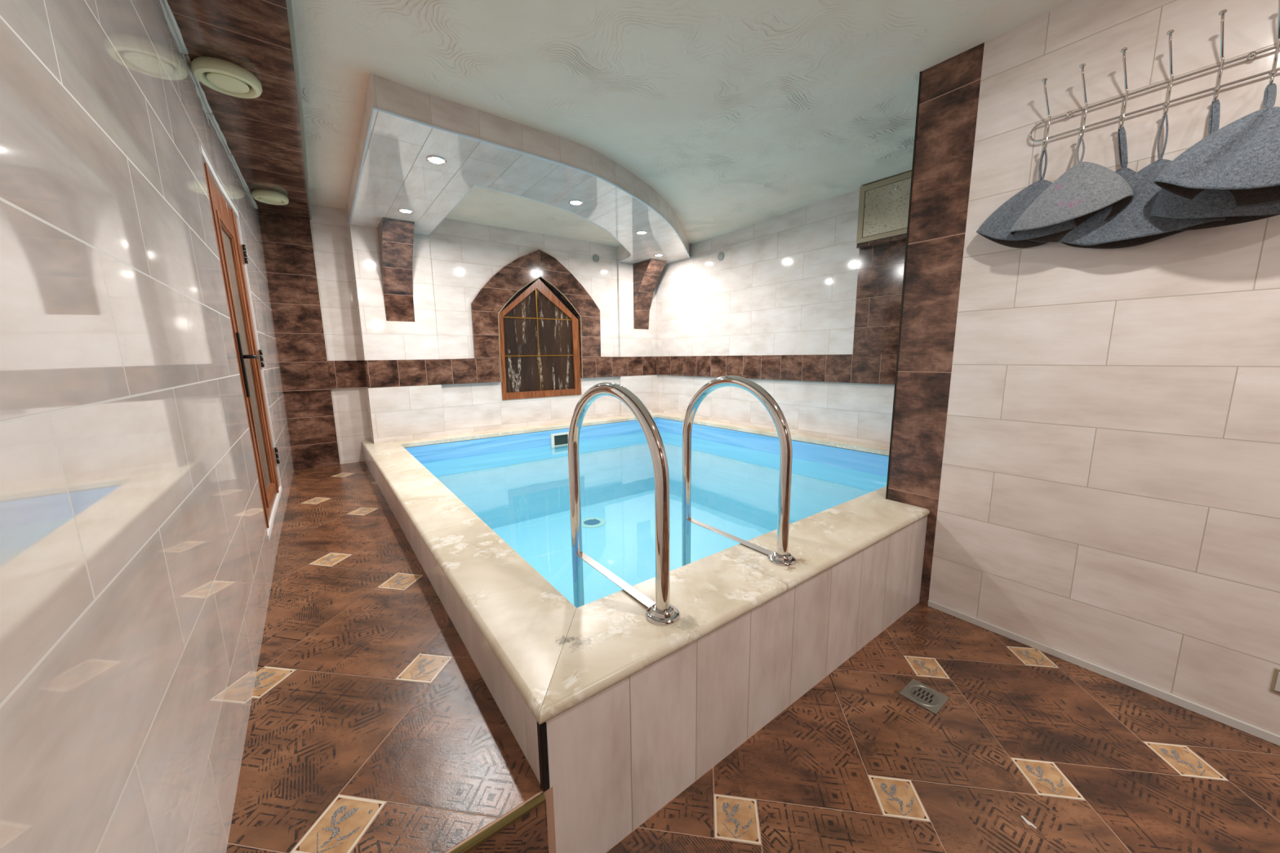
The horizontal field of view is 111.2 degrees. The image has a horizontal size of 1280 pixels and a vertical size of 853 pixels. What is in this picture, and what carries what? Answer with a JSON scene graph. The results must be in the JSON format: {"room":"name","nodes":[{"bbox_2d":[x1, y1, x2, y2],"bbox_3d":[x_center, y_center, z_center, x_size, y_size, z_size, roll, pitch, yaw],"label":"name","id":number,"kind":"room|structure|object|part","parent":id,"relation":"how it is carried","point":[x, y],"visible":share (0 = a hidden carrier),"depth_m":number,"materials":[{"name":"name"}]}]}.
{"room":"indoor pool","nodes":[
{"label":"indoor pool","id":0,"kind":"room"},
{"bbox_2d":[0,0,293,852],"bbox_3d":[-1.179,-0.188,1.038,0.220,2.670,6.600,-7,11,-36],"label":"wall","id":1,"kind":"structure","parent":0,"point":[138,557],"depth_m":0.67,"materials":[{"name":"beige tile"}]},
{"bbox_2d":[163,0,257,208],"bbox_3d":[-2.091,-1.512,2.164,0.038,0.020,3.094,-7,11,-35],"label":"trim","id":2,"kind":"structure","parent":1,"relation":"attached to","point":[177,30],"depth_m":1.94,"materials":[{"name":"white"}]},
{"bbox_2d":[190,56,262,98],"bbox_3d":[-1.706,-1.438,1.813,0.216,0.047,0.216,-7,11,-36],"label":"air vent","id":3,"kind":"object","parent":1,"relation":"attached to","point":[225,77],"visible":1,"depth_m":1.78,"materials":[{"name":"beige plastic"}]},
{"bbox_2d":[166,0,309,218],"bbox_3d":[-1.003,-1.422,0.964,0.425,0.175,6.550,-7,11,-36],"label":"ceiling beam","id":4,"kind":"structure","parent":1,"relation":"attached to","point":[262,134],"depth_m":1.95,"materials":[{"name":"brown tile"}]},
{"bbox_2d":[199,143,282,540],"bbox_3d":[-2.034,-0.353,2.239,0.165,1.659,0.991,-7,11,-36],"label":"door","id":5,"kind":"structure","parent":1,"relation":"in","point":[231,248],"depth_m":2.30,"materials":[{"name":"brown wood"}]},
{"bbox_3d":[-1.800,-0.278,1.984,0.018,0.290,0.035,-7,11,-36],"label":"handle plate","id":6,"kind":"part","parent":5,"relation":"part of","materials":[{"name":"black metal"}]},
{"bbox_3d":[-2.009,-0.303,2.224,0.032,1.320,0.400,-7,11,-36],"label":"glass","id":7,"kind":"part","parent":5,"relation":"part of","materials":[{"name":"clear glass"}]},
{"bbox_3d":[-1.814,-0.324,2.042,0.051,0.019,0.137,-7,11,-36],"label":"lever","id":8,"kind":"part","parent":5,"relation":"part of","materials":[{"name":"black metal"}]},
{"bbox_2d":[252,189,288,204],"bbox_3d":[-2.648,-1.641,3.141,0.202,0.047,0.202,-7,11,-36],"label":"air vent","id":9,"kind":"object","parent":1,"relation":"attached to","point":[269,197],"visible":1,"depth_m":3.10,"materials":[{"name":"beige plastic"}]},
{"bbox_2d":[226,461,555,852],"bbox_3d":[-1.648,0.745,2.445,0.600,0.292,4.054,-7,11,-36],"label":"floor","id":10,"kind":"structure","parent":0,"point":[373,726],"depth_m":1.22,"materials":[{"name":"brown tile"}]},
{"bbox_2d":[448,792,545,852],"bbox_3d":[-0.442,0.856,0.810,0.566,0.019,0.018,-7,11,-36],"label":"trim","id":11,"kind":"structure","parent":10,"relation":"attached to","point":[502,824],"depth_m":0.91,"materials":[{"name":"gold metal"}]},
{"bbox_2d":[309,200,658,464],"bbox_3d":[-1.211,-0.566,5.009,3.825,3.250,0.377,-7,11,-36],"label":"wall","id":12,"kind":"structure","parent":0,"point":[452,264],"depth_m":4.21,"materials":[{"name":"beige tile"}]},
{"bbox_2d":[285,0,311,219],"bbox_3d":[-0.876,-1.355,1.070,0.032,0.017,6.551,-7,11,-35],"label":"trim","id":13,"kind":"structure","parent":12,"relation":"attached to","point":[289,6],"depth_m":1.91,"materials":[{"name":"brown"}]},
{"bbox_2d":[257,212,340,470],"bbox_3d":[-3.004,-0.586,3.803,0.465,2.720,0.140,-7,11,-36],"label":"pillar","id":14,"kind":"structure","parent":12,"relation":"attached to","point":[286,241],"depth_m":3.76,"materials":[{"name":"brown tile"}]},
{"bbox_2d":[377,217,414,321],"bbox_3d":[-2.069,-1.320,3.775,0.231,0.784,0.376,-7,11,-36],"label":"corbel","id":15,"kind":"object","parent":12,"relation":"attached to","point":[395,237],"visible":1,"depth_m":3.81,"materials":[{"name":"brown tile"}]},
{"bbox_2d":[327,356,656,388],"bbox_3d":[-1.320,-0.643,4.914,3.555,0.246,0.379,-7,11,-36],"label":"trim","id":16,"kind":"structure","parent":12,"relation":"attached to","point":[363,373],"depth_m":4.23,"materials":[{"name":"brown tile"}]},
{"bbox_2d":[471,248,600,358],"bbox_3d":[-1.115,-1.330,4.818,1.485,1.152,0.150,-7,11,-36],"label":"trim","id":17,"kind":"structure","parent":12,"relation":"attached to","point":[486,306],"depth_m":4.62,"materials":[{"name":"brown tile"}]},
{"bbox_2d":[502,280,577,318],"bbox_3d":[-1.144,-1.005,4.902,1.150,1.450,0.060,-7,11,-36],"label":"wall niche","id":18,"kind":"object","parent":12,"relation":"in","point":[523,289],"visible":0.07,"depth_m":4.87,"materials":[{"name":"black"}]},
{"bbox_2d":[498,278,581,399],"bbox_3d":[-1.099,-0.969,4.853,0.955,1.287,0.040,-7,11,-36],"label":"window","id":19,"kind":"structure","parent":12,"relation":"in","point":[540,342],"depth_m":4.83,"materials":[{"name":"orange wood"}]},
{"bbox_2d":[497,276,582,382],"bbox_3d":[-1.072,-1.068,4.796,0.981,1.110,0.008,-7,11,-36],"label":"trim","id":20,"kind":"structure","parent":12,"relation":"attached to","point":[539,277],"depth_m":4.64,"materials":[{"name":"brown wood"}]},
{"bbox_2d":[592,253,599,262],"bbox_3d":[-0.512,-1.965,5.113,0.090,0.090,0.008,-7,11,-36],"label":"air vent","id":21,"kind":"object","parent":12,"relation":"in","point":[595,257],"visible":1,"depth_m":5.11,"materials":[{"name":"grey plastic"}]},
{"bbox_2d":[632,258,666,329],"bbox_3d":[0.123,-1.607,5.385,0.235,0.784,0.376,-7,11,-36],"label":"corbel","id":22,"kind":"object","parent":12,"relation":"attached to","point":[646,273],"visible":1,"depth_m":5.40,"materials":[{"name":"brown tile"}]},
{"bbox_2d":[467,800,548,852],"bbox_3d":[-0.443,1.000,0.831,0.579,0.272,0.006,-7,11,-36],"label":"floor","id":23,"kind":"structure","parent":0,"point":[528,833],"depth_m":0.95,"materials":[{"name":"brown tile"}]},
{"bbox_2d":[291,0,1074,246],"bbox_3d":[0.500,-1.688,2.076,4.400,0.162,6.900,-7,11,-36],"label":"ceiling","id":24,"kind":"structure","parent":0,"point":[739,114],"depth_m":2.03,"materials":[{"name":"paint"}]},
{"bbox_2d":[347,72,690,264],"bbox_3d":[-0.501,-1.829,3.780,3.338,0.192,2.112,-7,11,-36],"label":"ceiling soffit","id":25,"kind":"object","parent":24,"relation":"in","point":[437,160],"depth_m":2.73,"materials":[{"name":"white paint"}]},
{"bbox_3d":[-1.794,-1.650,3.354,0.108,0.006,0.108,-7,11,-36],"label":"recessed spotlight","id":26,"kind":"part","parent":25,"relation":"part of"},
{"bbox_3d":[-0.501,-1.831,3.780,3.338,0.189,2.112,-7,11,-36],"label":"ceiling canopy","id":27,"kind":"part","parent":25,"relation":"part of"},
{"bbox_3d":[-0.471,-1.645,3.218,0.108,0.006,0.108,-7,11,-36],"label":"recessed spotlight","id":28,"kind":"part","parent":25,"relation":"part of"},
{"bbox_3d":[0.016,-1.781,4.026,0.108,0.006,0.108,-7,11,-36],"label":"recessed spotlight","id":29,"kind":"part","parent":25,"relation":"part of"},
{"bbox_3d":[0.212,-1.931,4.939,0.108,0.006,0.108,-7,11,-36],"label":"recessed spotlight","id":30,"kind":"part","parent":25,"relation":"part of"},
{"bbox_2d":[655,189,894,456],"bbox_3d":[1.297,-0.519,4.622,0.270,3.220,3.900,-7,11,-36],"label":"wall","id":31,"kind":"structure","parent":0,"point":[784,284],"depth_m":4.24,"materials":[{"name":"beige tile"}]},
{"bbox_2d":[717,252,724,260],"bbox_3d":[0.871,-1.838,4.729,0.008,0.090,0.090,-7,11,-36],"label":"air vent","id":32,"kind":"object","parent":31,"relation":"in","point":[721,255],"visible":1,"depth_m":4.72,"materials":[{"name":"grey plastic"}]},
{"bbox_2d":[656,354,897,384],"bbox_3d":[1.295,-0.628,4.604,0.272,0.240,3.900,-7,11,-36],"label":"trim","id":33,"kind":"structure","parent":31,"relation":"attached to","point":[880,369],"depth_m":4.17,"materials":[{"name":"brown tile"}]},
{"bbox_2d":[853,240,906,354],"bbox_3d":[2.173,-1.248,3.298,0.271,1.380,0.930,-7,11,-36],"label":"trim","id":34,"kind":"structure","parent":31,"relation":"attached to","point":[880,268],"depth_m":3.48,"materials":[{"name":"brown tile"}]},
{"bbox_2d":[856,170,911,248],"bbox_3d":[1.903,-1.627,3.292,0.088,0.455,0.495,-7,11,-36],"label":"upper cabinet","id":35,"kind":"object","parent":31,"relation":"attached to","point":[884,204],"visible":0.64,"depth_m":3.31,"materials":[{"name":"beige"}]},
{"bbox_3d":[1.877,-1.635,3.269,0.008,0.338,0.404,-7,11,-36],"label":"cabinet door","id":36,"kind":"part","parent":35,"relation":"part of","materials":[{"name":"glass"}]},
{"bbox_2d":[605,602,1279,852],"bbox_3d":[1.135,1.212,0.498,2.751,0.080,2.660,-7,11,-36],"label":"floor","id":37,"kind":"structure","parent":0,"point":[1097,763],"depth_m":1.33,"materials":[{"name":"brown tile"}]},
{"bbox_2d":[361,412,929,852],"bbox_3d":[-0.057,0.737,3.625,3.397,1.092,4.040,-7,11,-36],"label":"swimming pool","id":38,"kind":"object","parent":37,"relation":"on","point":[615,711],"visible":0.81,"depth_m":1.66,"materials":[{"name":"beige tile"}]},
{"bbox_3d":[-0.215,0.732,0.975,0.016,0.169,0.020,-7,11,-36],"label":"corner trim","id":39,"kind":"part","parent":38,"relation":"part of","materials":[{"name":"black metal"}]},
{"bbox_2d":[583,519,599,524],"bbox_3d":[-0.511,1.020,4.666,0.166,0.009,0.166,-7,11,-36],"label":"grille","id":40,"kind":"object","parent":38,"relation":"attached to","point":[586,522],"depth_m":4.67,"materials":[{"name":"blue plastic"}]},
{"bbox_2d":[567,375,796,626],"bbox_3d":[0.148,0.565,1.675,0.678,1.488,0.608,-7,11,-36],"label":"pool ladder","id":41,"kind":"object","parent":38,"relation":"attached to","point":[661,612],"visible":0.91,"depth_m":1.57,"materials":[{"name":"silver metal"}]},
{"bbox_3d":[-0.088,0.594,1.512,0.042,1.488,0.564,-7,11,-36],"label":"handrail","id":42,"kind":"part","parent":41,"relation":"part of","materials":[{"name":"silver metal"}]},
{"bbox_3d":[0.374,0.533,1.851,0.042,1.488,0.564,-7,11,-36],"label":"handrail","id":43,"kind":"part","parent":41,"relation":"part of","materials":[{"name":"silver metal"}]},
{"bbox_2d":[898,679,949,714],"bbox_3d":[1.046,0.990,1.612,0.122,0.004,0.122,-7,11,-36],"label":"floor drain","id":44,"kind":"object","parent":37,"relation":"on","point":[925,696],"visible":1,"depth_m":1.61,"materials":[{"name":"silver metal"}]},
{"bbox_2d":[1020,815,1036,829],"bbox_3d":[1.040,1.062,1.174,0.012,0.003,0.035,-3,10,-16],"label":"flake","id":45,"kind":"object","parent":37,"relation":"on","point":[1026,821],"visible":1,"depth_m":1.17,"materials":[{"name":"grey"}]},
{"bbox_2d":[928,0,1279,735],"bbox_3d":[2.818,-0.306,1.460,1.599,2.670,2.517,-7,11,-36],"label":"wall","id":46,"kind":"structure","parent":0,"point":[1109,494],"depth_m":1.58,"materials":[{"name":"beige tile"}]},
{"bbox_2d":[885,71,921,499],"bbox_3d":[1.285,-0.640,2.137,0.015,2.068,0.008,-7,11,-36],"label":"trim","id":47,"kind":"structure","parent":46,"relation":"attached to","point":[920,73],"depth_m":2.12,"materials":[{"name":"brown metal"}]},
{"bbox_2d":[887,42,984,604],"bbox_3d":[1.996,-0.472,2.548,1.600,2.670,0.232,-7,11,-36],"label":"pillar","id":48,"kind":"structure","parent":46,"relation":"attached to","point":[949,91],"depth_m":2.03,"materials":[{"name":"brown tile"}]},
{"bbox_2d":[927,600,1279,746],"bbox_3d":[2.175,1.028,1.208,0.012,0.031,2.466,-7,11,-36],"label":"baseboard","id":49,"kind":"structure","parent":46,"relation":"attached to","point":[1264,735],"depth_m":1.66,"materials":[{"name":"grey"}]},
{"bbox_2d":[1029,0,1279,151],"bbox_3d":[1.826,-1.096,1.227,0.099,0.236,1.136,-7,11,-36],"label":"hook rail","id":50,"kind":"object","parent":46,"relation":"attached to","point":[1251,55],"visible":1,"depth_m":1.41,"materials":[{"name":"silver metal"}]},
{"bbox_2d":[976,148,1075,248],"bbox_3d":[1.508,-0.878,1.687,0.090,0.348,0.342,-7,11,-36],"label":"hat","id":51,"kind":"object","parent":50,"relation":"hanging from","point":[996,228],"visible":0.66,"depth_m":1.71,"materials":[{"name":"grey fabric"}]},
{"bbox_3d":[1.509,-0.825,1.696,0.090,0.240,0.342,-7,11,-36],"label":"crown","id":52,"kind":"part","parent":51,"relation":"part of","materials":[{"name":"grey fabric"}]},
{"bbox_2d":[1008,137,1134,242],"bbox_3d":[1.547,-0.857,1.571,0.127,0.356,0.322,-7,11,-36],"label":"hat","id":53,"kind":"object","parent":50,"relation":"hanging from","point":[1086,188],"visible":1,"depth_m":1.53,"materials":[{"name":"grey fabric"}]},
{"bbox_2d":[1115,126,1136,180],"bbox_3d":[1.662,-0.833,1.518,0.040,0.389,0.281,-7,11,-36],"label":"hat","id":54,"kind":"object","parent":50,"relation":"hanging from","point":[1125,172],"visible":0.21,"depth_m":1.50,"materials":[{"name":"grey fabric"}]},
{"bbox_3d":[1.663,-0.767,1.529,0.039,0.257,0.281,-7,11,-36],"label":"crown","id":55,"kind":"part","parent":54,"relation":"part of","materials":[{"name":"grey fabric"}]},
{"bbox_2d":[1059,113,1225,248],"bbox_3d":[1.677,-0.816,1.452,0.079,0.402,0.391,-7,11,-36],"label":"hat","id":56,"kind":"object","parent":50,"relation":"hanging from","point":[1133,225],"visible":0.56,"depth_m":1.46,"materials":[{"name":"grey fabric"}]},
{"bbox_3d":[1.678,-0.747,1.463,0.079,0.263,0.391,-7,11,-36],"label":"crown","id":57,"kind":"part","parent":56,"relation":"part of","materials":[{"name":"grey fabric"}]},
{"bbox_3d":[1.851,-1.062,1.251,0.008,0.071,1.136,-7,11,-36],"label":"rail","id":58,"kind":"part","parent":50,"relation":"part of","materials":[{"name":"silver metal"}]},
{"bbox_2d":[1150,98,1279,231],"bbox_3d":[1.755,-0.803,1.309,0.109,0.383,0.284,-7,11,-36],"label":"hat","id":59,"kind":"object","parent":50,"relation":"hanging from","point":[1208,202],"visible":0.37,"depth_m":1.32,"materials":[{"name":"grey fabric"}]},
{"bbox_3d":[1.747,-0.738,1.313,0.087,0.254,0.284,-7,11,-36],"label":"crown","id":60,"kind":"part","parent":59,"relation":"part of","materials":[{"name":"grey fabric"}]},
{"bbox_2d":[1153,83,1279,205],"bbox_3d":[1.763,-0.808,1.227,0.191,0.348,0.406,-7,11,-36],"label":"hat","id":61,"kind":"object","parent":50,"relation":"hanging from","point":[1242,157],"visible":1,"depth_m":1.24,"materials":[{"name":"grey fabric"}]},
{"bbox_2d":[1269,667,1279,693],"bbox_3d":[2.038,0.809,1.355,0.009,0.080,0.095,-7,11,-36],"label":"wall socket","id":62,"kind":"object","parent":46,"relation":"attached to","point":[1275,683],"visible":1,"depth_m":1.39,"materials":[{"name":"beige plastic"}]}
]}

